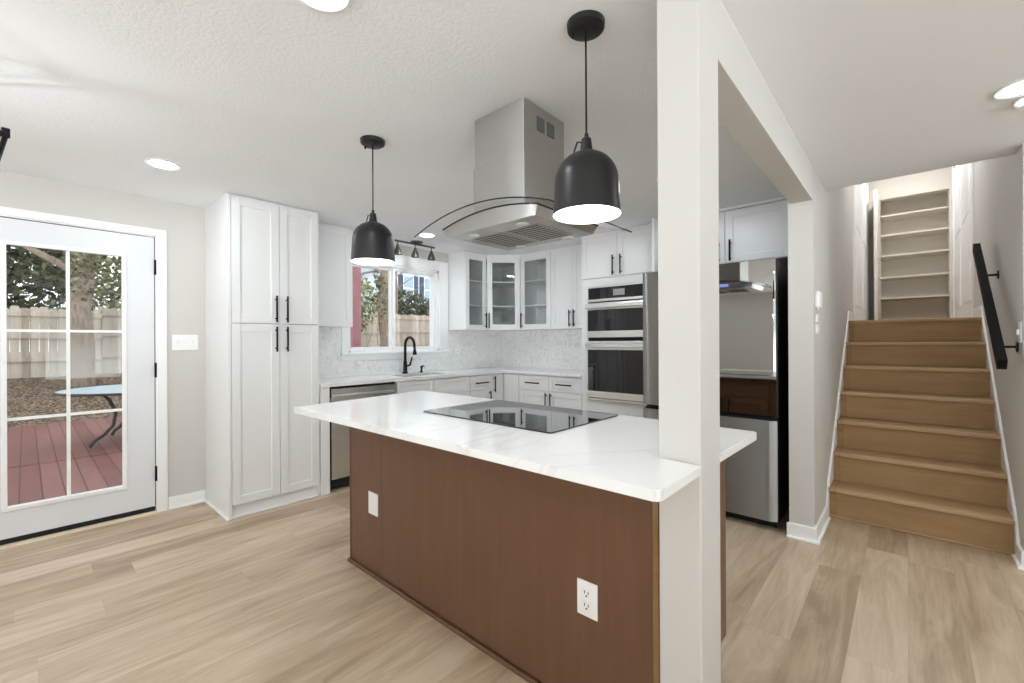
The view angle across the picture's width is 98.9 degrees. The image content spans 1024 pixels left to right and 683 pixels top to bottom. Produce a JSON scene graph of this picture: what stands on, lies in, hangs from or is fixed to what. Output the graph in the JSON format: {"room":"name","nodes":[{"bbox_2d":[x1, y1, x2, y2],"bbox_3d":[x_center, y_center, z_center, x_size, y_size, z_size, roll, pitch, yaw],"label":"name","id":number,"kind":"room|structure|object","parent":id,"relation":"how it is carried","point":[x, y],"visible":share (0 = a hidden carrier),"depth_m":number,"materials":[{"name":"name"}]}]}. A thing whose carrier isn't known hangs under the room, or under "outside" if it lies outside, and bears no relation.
{"room":"kitchen","nodes":[
{"label":"kitchen","id":0,"kind":"room"},
{"bbox_2d":[0,171,498,496],"bbox_3d":[-3.134,0.260,2.851,0.150,2.635,9.040,0,0,42],"label":"wall","id":1,"kind":"structure","parent":0,"point":[184,225],"depth_m":3.37,"materials":[{"name":"paint"}]},
{"bbox_2d":[0,206,167,549],"bbox_3d":[-3.013,0.223,2.964,0.180,2.116,1.061,0,0,42],"label":"door","id":2,"kind":"structure","parent":1,"relation":"in","point":[143,491],"depth_m":3.12,"materials":[{"name":"paint"}]},
{"bbox_2d":[7,251,121,495],"bbox_3d":[-2.990,0.214,2.952,0.018,1.650,0.548,0,0,42],"label":"grille","id":3,"kind":"object","parent":2,"relation":"attached to","point":[68,414],"depth_m":2.95,"materials":[{"name":"paint"}]},
{"bbox_2d":[172,335,197,349],"bbox_3d":[-2.531,0.006,3.398,0.016,0.120,0.166,0,0,42],"label":"light switch","id":4,"kind":"object","parent":1,"relation":"attached to","point":[179,342],"visible":1,"depth_m":3.40,"materials":[{"name":"plastic"}]},
{"bbox_2d":[168,490,205,509],"bbox_3d":[-2.517,1.227,3.400,0.026,0.095,0.239,0,0,42],"label":"baseboard","id":5,"kind":"structure","parent":1,"relation":"attached to","point":[183,500],"depth_m":3.39,"materials":[{"name":"paint"}]},
{"bbox_2d":[319,222,352,327],"bbox_3d":[-1.749,-0.599,4.046,0.311,0.929,0.429,0,0,42],"label":"upper cabinet","id":6,"kind":"object","parent":1,"relation":"attached to","point":[335,242],"visible":0.53,"depth_m":3.99,"materials":[{"name":"paint"}]},
{"bbox_2d":[340,255,450,360],"bbox_3d":[-1.280,-0.380,4.880,0.195,1.147,1.380,0,0,42],"label":"window","id":7,"kind":"structure","parent":1,"relation":"in","point":[437,271],"depth_m":4.97,"materials":[{"name":"paint"}]},
{"bbox_2d":[455,345,459,353],"bbox_3d":[-0.677,0.098,5.449,0.010,0.115,0.070,0,0,42],"label":"wall outlet","id":8,"kind":"object","parent":1,"relation":"attached to","point":[457,347],"visible":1,"depth_m":5.45,"materials":[{"name":"plastic"}]},
{"bbox_2d":[448,251,486,330],"bbox_3d":[-0.533,-0.605,5.369,0.348,0.929,0.344,0,0,42],"label":"upper cabinet","id":9,"kind":"object","parent":1,"relation":"attached to","point":[466,269],"visible":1,"depth_m":5.31,"materials":[{"name":"paint"}]},
{"bbox_2d":[469,279,481,283],"bbox_3d":[-0.558,-0.735,5.392,0.261,0.018,0.308,0,0,42],"label":"shelf","id":10,"kind":"object","parent":9,"relation":"attached to","point":[478,281],"depth_m":5.40,"materials":[{"name":"paint"}]},
{"bbox_2d":[469,304,481,307],"bbox_3d":[-0.556,-0.435,5.392,0.261,0.018,0.308,0,0,42],"label":"shelf","id":11,"kind":"object","parent":9,"relation":"attached to","point":[470,305],"depth_m":5.39,"materials":[{"name":"paint"}]},
{"bbox_2d":[471,255,528,330],"bbox_3d":[-0.118,-0.607,5.636,0.608,0.929,0.615,0,0,42],"label":"upper cabinet","id":12,"kind":"object","parent":1,"relation":"attached to","point":[503,282],"visible":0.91,"depth_m":5.71,"materials":[{"name":"paint"}]},
{"bbox_2d":[486,282,520,288],"bbox_3d":[-0.116,-0.737,5.645,0.578,0.018,0.578,0,0,42],"label":"shelf","id":13,"kind":"object","parent":12,"relation":"attached to","point":[495,285],"depth_m":5.61,"materials":[{"name":"paint"}]},
{"bbox_2d":[486,306,520,309],"bbox_3d":[-0.115,-0.437,5.645,0.578,0.018,0.578,0,0,42],"label":"shelf","id":14,"kind":"object","parent":12,"relation":"attached to","point":[487,307],"depth_m":5.52,"materials":[{"name":"paint"}]},
{"bbox_2d":[319,328,581,377],"bbox_3d":[-0.451,0.102,4.473,1.668,0.483,2.797,0,0,42],"label":"backsplash","id":15,"kind":"structure","parent":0,"point":[553,349],"depth_m":5.43,"materials":[{"name":"tile"}]},
{"bbox_2d":[0,0,1023,254],"bbox_3d":[-0.108,-1.143,0.120,8.313,0.140,9.040,0,0,42],"label":"ceiling","id":16,"kind":"structure","parent":0,"point":[273,101],"depth_m":1.89,"materials":[{"name":"white paint"}]},
{"bbox_2d":[0,127,9,160],"bbox_3d":[-2.084,-0.666,1.468,0.389,0.793,0.389,0,0,-4],"label":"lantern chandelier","id":17,"kind":"object","parent":16,"relation":"hanging from","point":[4,132],"visible":1,"depth_m":1.65,"materials":[{"name":"black metal"}]},
{"bbox_2d":[144,158,181,170],"bbox_3d":[-2.089,-1.058,2.624,0.178,0.008,0.178,0,0,42],"label":"recessed light","id":18,"kind":"object","parent":16,"relation":"in","point":[161,164],"visible":1,"depth_m":2.62,"materials":[{"name":"paint"}]},
{"bbox_2d":[300,0,350,11],"bbox_3d":[-0.583,-1.065,1.328,0.178,0.008,0.178,0,0,42],"label":"recessed light","id":19,"kind":"object","parent":16,"relation":"in","point":[321,5],"visible":1,"depth_m":1.39,"materials":[{"name":"paint"}]},
{"bbox_2d":[351,135,394,265],"bbox_3d":[-0.740,-0.746,2.332,0.226,0.647,0.226,0,0,42],"label":"pendant lamp","id":20,"kind":"object","parent":16,"relation":"hanging from","point":[372,241],"visible":1,"depth_m":2.27,"materials":[{"name":"black metal"}]},
{"bbox_2d":[394,239,434,260],"bbox_3d":[-1.035,-0.984,4.684,0.134,0.167,0.519,0,0,42],"label":"track light","id":21,"kind":"object","parent":16,"relation":"attached to","point":[397,251],"visible":0.99,"depth_m":4.66,"materials":[{"name":"brown metal"}]},
{"bbox_2d":[418,233,435,237],"bbox_3d":[-0.854,-1.064,4.399,0.178,0.008,0.178,0,0,42],"label":"recessed light","id":22,"kind":"object","parent":16,"relation":"in","point":[424,235],"visible":0.97,"depth_m":4.40,"materials":[{"name":"paint"}]},
{"bbox_2d":[414,97,631,250],"bbox_3d":[0.043,-0.792,2.143,0.844,0.560,0.653,0,0,42],"label":"range hood","id":23,"kind":"object","parent":16,"relation":"hanging from","point":[519,145],"visible":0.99,"depth_m":2.01,"materials":[{"name":"metal"}]},
{"bbox_2d":[537,116,544,133],"bbox_3d":[0.131,-0.993,2.009,0.003,0.064,0.056,0,0,42],"label":"vent","id":24,"kind":"object","parent":23,"relation":"attached to","point":[540,119],"depth_m":2.01,"materials":[{"name":"metal"}]},
{"bbox_2d":[547,122,554,138],"bbox_3d":[0.182,-0.993,2.066,0.004,0.064,0.056,0,0,42],"label":"vent","id":25,"kind":"object","parent":23,"relation":"attached to","point":[550,125],"depth_m":2.07,"materials":[{"name":"metal"}]},
{"bbox_2d":[553,10,620,223],"bbox_3d":[0.251,-0.751,1.482,0.226,0.647,0.226,0,0,42],"label":"pendant lamp","id":26,"kind":"object","parent":16,"relation":"hanging from","point":[587,191],"visible":1,"depth_m":1.42,"materials":[{"name":"black metal"}]},
{"bbox_2d":[718,0,812,203],"bbox_3d":[1.194,-0.983,2.066,0.121,0.212,1.884,0,0,42],"label":"beam","id":27,"kind":"structure","parent":16,"relation":"attached to","point":[748,109],"depth_m":1.80,"materials":[{"name":"paint"}]},
{"bbox_2d":[992,79,1023,98],"bbox_3d":[2.172,-1.079,1.861,0.178,0.008,0.178,0,0,42],"label":"recessed light","id":28,"kind":"object","parent":16,"relation":"in","point":[1015,89],"visible":1,"depth_m":1.89,"materials":[{"name":"paint"}]},
{"bbox_2d":[1012,96,1023,110],"bbox_3d":[2.315,-1.067,1.948,0.120,0.035,0.120,0,0,42],"label":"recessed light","id":29,"kind":"object","parent":16,"relation":"attached to","point":[1018,104],"visible":1,"depth_m":1.96,"materials":[{"name":"plastic"}]},
{"bbox_2d":[0,484,1023,682],"bbox_3d":[-0.082,1.292,0.039,8.183,0.060,8.940,0,0,42],"label":"floor","id":30,"kind":"structure","parent":0,"point":[188,594],"depth_m":2.05,"materials":[{"name":"brown wood"}]},
{"bbox_2d":[205,193,319,521],"bbox_3d":[-2.001,0.105,3.530,0.622,2.334,0.674,0,0,42],"label":"pantry cabinet","id":31,"kind":"object","parent":30,"relation":"on","point":[262,257],"visible":1,"depth_m":3.32,"materials":[{"name":"paint"}]},
{"bbox_2d":[319,387,329,495],"bbox_3d":[-1.761,0.826,3.824,0.581,0.889,0.076,0,0,42],"label":"filler panel","id":32,"kind":"object","parent":30,"relation":"on","point":[324,393],"visible":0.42,"depth_m":3.62,"materials":[{"name":"paint"}]},
{"bbox_2d":[330,382,394,488],"bbox_3d":[-1.498,0.817,4.085,0.525,0.864,0.652,0,0,42],"label":"dishwasher","id":33,"kind":"object","parent":30,"relation":"on","point":[339,434],"visible":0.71,"depth_m":3.77,"materials":[{"name":"metal"}]},
{"bbox_2d":[395,376,469,395],"bbox_3d":[-0.961,0.823,4.678,0.570,0.888,0.938,0,0,42],"label":"base cabinet","id":34,"kind":"object","parent":30,"relation":"on","point":[460,385],"visible":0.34,"depth_m":4.55,"materials":[{"name":"paint"}]},
{"bbox_2d":[469,374,491,398],"bbox_3d":[-0.536,0.821,5.150,0.570,0.888,0.326,0,0,42],"label":"base cabinet","id":35,"kind":"object","parent":30,"relation":"on","point":[480,385],"visible":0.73,"depth_m":4.99,"materials":[{"name":"paint"}]},
{"bbox_2d":[490,373,519,401],"bbox_3d":[-0.086,0.818,5.498,0.773,0.888,0.786,0,0,42],"label":"base cabinet","id":36,"kind":"object","parent":30,"relation":"on","point":[504,386],"visible":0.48,"depth_m":5.19,"materials":[{"name":"paint"}]},
{"bbox_2d":[319,366,581,387],"bbox_3d":[-0.448,0.359,4.472,1.669,0.030,2.795,0,0,42],"label":"countertop","id":37,"kind":"structure","parent":36,"relation":"on","point":[394,377],"depth_m":4.67,"materials":[{"name":"white stone"}]},
{"bbox_2d":[403,336,416,373],"bbox_3d":[-1.086,0.144,4.750,0.225,0.406,0.111,0,0,42],"label":"faucet","id":38,"kind":"object","parent":37,"relation":"on","point":[405,365],"visible":1,"depth_m":4.77,"materials":[{"name":"black metal"}]},
{"bbox_2d":[347,427,725,682],"bbox_3d":[-0.053,0.818,2.121,1.884,0.888,0.599,0,0,42],"label":"kitchen island","id":39,"kind":"object","parent":30,"relation":"on","point":[496,554],"visible":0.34,"depth_m":1.68,"materials":[{"name":"brown wood"}]},
{"bbox_2d":[368,491,377,516],"bbox_3d":[-0.747,0.874,2.360,0.094,0.120,0.006,0,0,42],"label":"blank wall plate","id":40,"kind":"object","parent":39,"relation":"attached to","point":[372,497],"visible":1,"depth_m":2.35,"materials":[{"name":"plastic"}]},
{"bbox_2d":[294,391,756,501],"bbox_3d":[-0.153,0.357,2.035,2.122,0.028,0.926,0,0,42],"label":"island countertop","id":41,"kind":"structure","parent":39,"relation":"on","point":[620,453],"depth_m":1.52,"materials":[{"name":"white stone"}]},
{"bbox_2d":[423,400,617,433],"bbox_3d":[0.027,0.339,2.076,0.790,0.006,0.533,0,0,42],"label":"cooktop","id":42,"kind":"object","parent":41,"relation":"in","point":[526,416],"visible":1,"depth_m":1.99,"materials":[{"name":"black glass"}]},
{"bbox_2d":[577,578,597,620],"bbox_3d":[0.250,0.859,1.460,0.079,0.118,0.010,0,0,42],"label":"wall outlet","id":43,"kind":"object","parent":39,"relation":"attached to","point":[587,592],"visible":1,"depth_m":1.46,"materials":[{"name":"plastic"}]},
{"bbox_2d":[582,587,590,599],"bbox_3d":[0.249,0.838,1.459,0.033,0.031,0.005,0,0,42],"label":"receptacle","id":44,"kind":"object","parent":43,"relation":"attached to","point":[586,591],"depth_m":1.46,"materials":[{"name":"plastic"}]},
{"bbox_2d":[582,600,590,611],"bbox_3d":[0.249,0.880,1.459,0.033,0.031,0.005,0,0,42],"label":"receptacle","id":45,"kind":"object","parent":43,"relation":"attached to","point":[586,604],"depth_m":1.46,"materials":[{"name":"plastic"}]},
{"bbox_2d":[519,374,581,409],"bbox_3d":[0.582,0.815,5.012,0.864,0.888,0.614,0,0,42],"label":"base cabinet","id":46,"kind":"object","parent":30,"relation":"on","point":[547,390],"visible":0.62,"depth_m":4.78,"materials":[{"name":"paint"}]},
{"bbox_2d":[581,223,651,417],"bbox_3d":[1.205,0.089,4.434,0.835,2.334,0.634,0,0,42],"label":"tall cabinet","id":47,"kind":"object","parent":30,"relation":"on","point":[621,256],"visible":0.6,"depth_m":4.25,"materials":[{"name":"paint"}]},
{"bbox_2d":[585,282,646,404],"bbox_3d":[1.190,0.018,4.411,0.688,1.136,0.633,0,0,42],"label":"wall oven","id":48,"kind":"object","parent":47,"relation":"in","point":[614,345],"visible":0.56,"depth_m":4.22,"materials":[{"name":"metal"}]},
{"bbox_2d":[643,258,788,527],"bbox_3d":[1.657,0.351,3.478,0.940,1.806,0.816,0,0,42],"label":"refrigerator","id":49,"kind":"object","parent":30,"relation":"on","point":[753,295],"visible":0.59,"depth_m":3.00,"materials":[{"name":"silver metal"}]},
{"bbox_2d":[829,317,1014,554],"bbox_3d":[3.094,0.524,3.399,0.881,1.446,1.527,0,0,42],"label":"stairs","id":50,"kind":"structure","parent":30,"relation":"on","point":[917,451],"depth_m":3.22,"materials":[{"name":"brown wood"}]},
{"bbox_2d":[657,0,720,682],"bbox_3d":[0.528,0.087,1.305,0.120,2.345,0.169,0,0,42],"label":"pillar","id":51,"kind":"structure","parent":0,"point":[687,30],"depth_m":1.24,"materials":[{"name":"paint"}]},
{"bbox_2d":[652,196,787,271],"bbox_3d":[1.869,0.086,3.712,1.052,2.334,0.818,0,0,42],"label":"upper cabinet","id":52,"kind":"object","parent":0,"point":[758,230],"visible":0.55,"depth_m":3.43,"materials":[{"name":"paint"}]},
{"bbox_2d":[788,169,852,527],"bbox_3d":[3.770,-0.686,4.932,0.135,3.860,5.820,0,0,42],"label":"wall","id":53,"kind":"structure","parent":0,"point":[820,229],"depth_m":2.81,"materials":[{"name":"paint"}]},
{"bbox_2d":[786,505,830,544],"bbox_3d":[1.999,1.205,2.944,0.175,0.095,0.538,0,0,42],"label":"baseboard","id":54,"kind":"structure","parent":53,"relation":"attached to","point":[812,535],"depth_m":2.77,"materials":[{"name":"paint"}]},
{"bbox_2d":[816,325,819,333],"bbox_3d":[1.962,-0.078,2.809,0.016,0.060,0.090,0,0,42],"label":"plate","id":55,"kind":"object","parent":53,"relation":"attached to","point":[817,326],"visible":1,"depth_m":2.79,"materials":[{"name":"plastic"}]},
{"bbox_2d":[815,291,821,309],"bbox_3d":[1.964,-0.259,2.806,0.025,0.118,0.120,0,0,42],"label":"thermostat","id":56,"kind":"object","parent":53,"relation":"attached to","point":[818,295],"visible":1,"depth_m":2.76,"materials":[{"name":"plastic"}]},
{"bbox_2d":[826,311,866,516],"bbox_3d":[3.733,0.471,4.775,0.013,1.546,4.510,0,0,42],"label":"trim","id":57,"kind":"structure","parent":53,"relation":"attached to","point":[850,315],"depth_m":3.63,"materials":[{"name":"paint"}]},
{"bbox_2d":[852,183,868,320],"bbox_3d":[4.441,-1.258,5.564,0.020,2.104,2.260,0,0,42],"label":"door","id":58,"kind":"structure","parent":53,"relation":"in","point":[860,191],"depth_m":5.39,"materials":[{"name":"paint"}]},
{"bbox_2d":[868,167,952,319],"bbox_3d":[6.006,-1.420,6.548,1.030,2.414,0.580,0,0,42],"label":"wall","id":59,"kind":"structure","parent":0,"point":[938,180],"depth_m":6.63,"materials":[{"name":"beige paint"}]},
{"bbox_2d":[952,143,1023,549],"bbox_3d":[4.666,-0.691,4.381,0.125,3.860,5.440,0,0,42],"label":"wall","id":60,"kind":"structure","parent":0,"point":[998,182],"depth_m":2.77,"materials":[{"name":"paint"}]},
{"bbox_2d":[952,162,974,317],"bbox_3d":[5.098,-1.261,4.971,0.020,2.104,2.260,0,0,42],"label":"door","id":61,"kind":"structure","parent":60,"relation":"in","point":[962,175],"depth_m":4.78,"materials":[{"name":"paint"}]},
{"bbox_2d":[955,306,1019,548],"bbox_3d":[4.396,0.468,4.178,0.013,1.546,4.510,0,0,42],"label":"trim","id":62,"kind":"structure","parent":60,"relation":"attached to","point":[978,311],"depth_m":2.99,"materials":[{"name":"paint"}]},
{"bbox_2d":[972,243,1018,368],"bbox_3d":[3.131,-0.291,2.844,0.102,0.887,1.217,0,0,42],"label":"handrail","id":63,"kind":"object","parent":60,"relation":"attached to","point":[1000,356],"visible":1,"depth_m":2.72,"materials":[{"name":"black metal"}]},
{"bbox_2d":[1016,321,1021,342],"bbox_3d":[2.843,-0.052,2.459,0.017,0.120,0.080,0,0,42],"label":"switch","id":64,"kind":"object","parent":60,"relation":"attached to","point":[1019,331],"visible":1,"depth_m":2.45,"materials":[{"name":"plastic"}]},
{"bbox_3d":[4.851,-0.147,5.352,0.905,0.120,3.752,0,0,42],"label":"floor","id":65,"kind":"structure","parent":0,"visible":0},
{"bbox_2d":[874,189,948,319],"bbox_3d":[5.717,-1.209,6.258,0.798,1.994,1.200,0,0,42],"label":"closet","id":66,"kind":"object","parent":65,"relation":"on","point":[878,238],"visible":0.86,"depth_m":6.43,"materials":[{"name":"beige paint"}]},
{"bbox_2d":[880,206,948,221],"bbox_3d":[5.997,-1.897,6.554,0.735,0.024,0.379,0,0,42],"label":"shelf","id":67,"kind":"object","parent":66,"relation":"attached to","point":[939,210],"depth_m":6.51,"materials":[{"name":"beige paint"}]},
{"bbox_2d":[881,294,948,300],"bbox_3d":[6.003,-0.652,6.554,0.735,0.024,0.379,0,0,42],"label":"shelf","id":68,"kind":"object","parent":66,"relation":"attached to","point":[945,295],"depth_m":6.47,"materials":[{"name":"beige paint"}]},
{"bbox_2d":[881,272,948,280],"bbox_3d":[6.002,-0.967,6.554,0.735,0.024,0.379,0,0,42],"label":"shelf","id":69,"kind":"object","parent":66,"relation":"attached to","point":[942,274],"depth_m":6.46,"materials":[{"name":"beige paint"}]},
{"bbox_2d":[881,249,948,260],"bbox_3d":[6.000,-1.292,6.554,0.735,0.024,0.379,0,0,42],"label":"shelf","id":70,"kind":"object","parent":66,"relation":"attached to","point":[943,251],"depth_m":6.49,"materials":[{"name":"beige paint"}]},
{"bbox_2d":[881,227,948,240],"bbox_3d":[5.999,-1.602,6.554,0.735,0.024,0.379,0,0,42],"label":"shelf","id":71,"kind":"object","parent":66,"relation":"attached to","point":[943,230],"depth_m":6.51,"materials":[{"name":"beige paint"}]},
{"bbox_3d":[4.199,0.074,1.225,3.400,2.335,0.120,0,0,42],"label":"wall","id":72,"kind":"structure","parent":0,"visible":0},
{"bbox_2d":[1011,541,1023,570],"bbox_3d":[4.155,1.194,1.284,3.553,0.095,0.198,0,0,42],"label":"baseboard","id":73,"kind":"structure","parent":72,"relation":"attached to","point":[1018,557],"depth_m":2.44,"materials":[{"name":"paint"}]},
{"bbox_3d":[1.242,0.088,4.911,3.597,2.335,0.120,0,0,42],"label":"wall","id":74,"kind":"structure","parent":0,"visible":0},
{"bbox_2d":[520,250,565,329],"bbox_3d":[0.371,-0.609,5.371,0.468,0.929,0.355,0,0,42],"label":"upper cabinet","id":75,"kind":"object","parent":74,"relation":"attached to","point":[535,268],"visible":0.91,"depth_m":5.47,"materials":[{"name":"paint"}]},
{"bbox_2d":[525,278,545,284],"bbox_3d":[0.392,-0.740,5.396,0.434,0.018,0.268,0,0,42],"label":"shelf","id":76,"kind":"object","parent":75,"relation":"attached to","point":[539,281],"depth_m":5.43,"materials":[{"name":"paint"}]},
{"bbox_2d":[525,304,545,307],"bbox_3d":[0.394,-0.440,5.396,0.434,0.018,0.268,0,0,42],"label":"shelf","id":77,"kind":"object","parent":75,"relation":"attached to","point":[526,305],"depth_m":5.40,"materials":[{"name":"paint"}]},
{"bbox_2d":[551,244,581,329],"bbox_3d":[0.764,-0.611,5.017,0.588,0.929,0.355,0,0,42],"label":"upper cabinet","id":78,"kind":"object","parent":74,"relation":"attached to","point":[566,267],"visible":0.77,"depth_m":4.97,"materials":[{"name":"paint"}]},
{"label":"outside","id":79,"kind":"structure","parent":0,"visible":0},
{"bbox_2d":[7,373,121,427],"bbox_3d":[-9.054,0.712,24.310,38.000,1.847,52.000,0,0,42],"label":"ground","id":80,"kind":"structure","parent":79,"point":[26,397],"depth_m":8.55,"materials":[{"name":"brown gravel"}]},
{"bbox_2d":[6,245,106,327],"bbox_3d":[-13.441,-3.096,10.369,2.832,7.676,6.065,0,0,32],"label":"evergreen tree","id":81,"kind":"object","parent":80,"relation":"on","point":[20,272],"visible":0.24,"depth_m":11.20,"materials":[{"name":"green plant"}]},
{"bbox_2d":[21,246,100,385],"bbox_3d":[-8.502,-2.351,8.132,2.376,6.516,2.516,0,0,42],"label":"tree","id":82,"kind":"object","parent":80,"relation":"on","point":[83,271],"visible":0.26,"depth_m":8.89,"materials":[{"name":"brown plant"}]},
{"bbox_2d":[7,416,121,505],"bbox_3d":[-5.477,1.419,5.277,6.587,0.060,12.500,0,0,42],"label":"deck","id":83,"kind":"object","parent":80,"relation":"on","point":[40,442],"visible":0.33,"depth_m":5.12,"materials":[{"name":"red wood"}]},
{"bbox_2d":[7,450,121,467],"bbox_3d":[-5.317,1.411,5.132,0.140,0.055,12.500,0,0,42],"label":"board","id":84,"kind":"object","parent":83,"relation":"on","point":[115,451],"visible":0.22,"depth_m":5.14,"materials":[{"name":"red wood"}]},
{"bbox_2d":[52,384,121,447],"bbox_3d":[-5.301,1.016,6.287,1.792,0.739,1.792,0,0,42],"label":"patio table","id":85,"kind":"object","parent":83,"relation":"on","point":[105,391],"visible":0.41,"depth_m":5.87,"materials":[{"name":"clear glass"}]},
{"bbox_2d":[350,266,360,346],"bbox_3d":[-1.989,-0.278,5.563,0.100,3.300,0.115,0,0,42],"label":"post","id":86,"kind":"object","parent":83,"relation":"on","point":[355,331],"visible":0.12,"depth_m":5.52,"materials":[{"name":"red paint"}]},
{"bbox_2d":[41,255,121,310],"bbox_3d":[-13.659,-2.920,16.678,5.905,7.321,3.349,0,0,-42],"label":"leafy tree","id":87,"kind":"object","parent":80,"relation":"on","point":[105,278],"visible":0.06,"depth_m":15.15,"materials":[{"name":"green plant"}]},
{"bbox_2d":[7,306,429,378],"bbox_3d":[-6.432,-0.158,13.835,0.165,2.104,24.050,0,0,42],"label":"fence","id":88,"kind":"object","parent":80,"relation":"on","point":[31,355],"visible":0.12,"depth_m":9.75,"materials":[{"name":"beige wood"}]},
{"bbox_2d":[361,274,376,346],"bbox_3d":[-4.580,-0.473,12.470,1.538,3.143,3.139,0,0,32],"label":"shrub","id":89,"kind":"object","parent":80,"relation":"on","point":[367,286],"visible":0.12,"depth_m":12.45,"materials":[{"name":"green plant"}]},
{"bbox_2d":[373,269,395,346],"bbox_3d":[-2.913,-2.115,10.511,1.997,7.393,2.472,0,0,-28],"label":"tree","id":90,"kind":"object","parent":80,"relation":"on","point":[382,280],"visible":0.22,"depth_m":9.95,"materials":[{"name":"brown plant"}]},
{"bbox_2d":[361,268,428,314],"bbox_3d":[-6.911,-2.754,35.150,9.700,7.100,12.000,0,0,42],"label":"house","id":91,"kind":"structure","parent":80,"relation":"on","point":[416,281],"depth_m":30.00,"materials":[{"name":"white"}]},
{"bbox_2d":[398,274,402,294],"bbox_3d":[-7.386,-3.577,29.114,0.080,1.750,0.320,0,0,42],"label":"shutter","id":92,"kind":"object","parent":91,"relation":"hanging from","point":[400,278],"depth_m":29.05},
{"bbox_2d":[414,276,417,301],"bbox_3d":[-6.583,-3.581,30.005,0.080,1.750,0.320,0,0,42],"label":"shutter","id":93,"kind":"object","parent":91,"relation":"hanging from","point":[415,277],"depth_m":29.97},
{"bbox_2d":[420,277,423,301],"bbox_3d":[-6.248,-3.582,30.377,0.080,1.750,0.320,0,0,42],"label":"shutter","id":94,"kind":"object","parent":91,"relation":"hanging from","point":[421,278],"depth_m":30.36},
{"bbox_2d":[367,288,428,315],"bbox_3d":[-4.460,-0.953,20.297,2.124,2.893,4.662,0,0,42],"label":"shrub","id":95,"kind":"object","parent":80,"relation":"on","point":[424,309],"visible":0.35,"depth_m":19.81,"materials":[{"name":"green plant"}]},
{"bbox_2d":[371,270,427,313],"bbox_3d":[-4.604,-2.518,18.152,2.811,6.024,3.492,0,0,42],"label":"bare tree","id":96,"kind":"object","parent":80,"relation":"on","point":[396,275],"visible":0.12,"depth_m":17.94,"materials":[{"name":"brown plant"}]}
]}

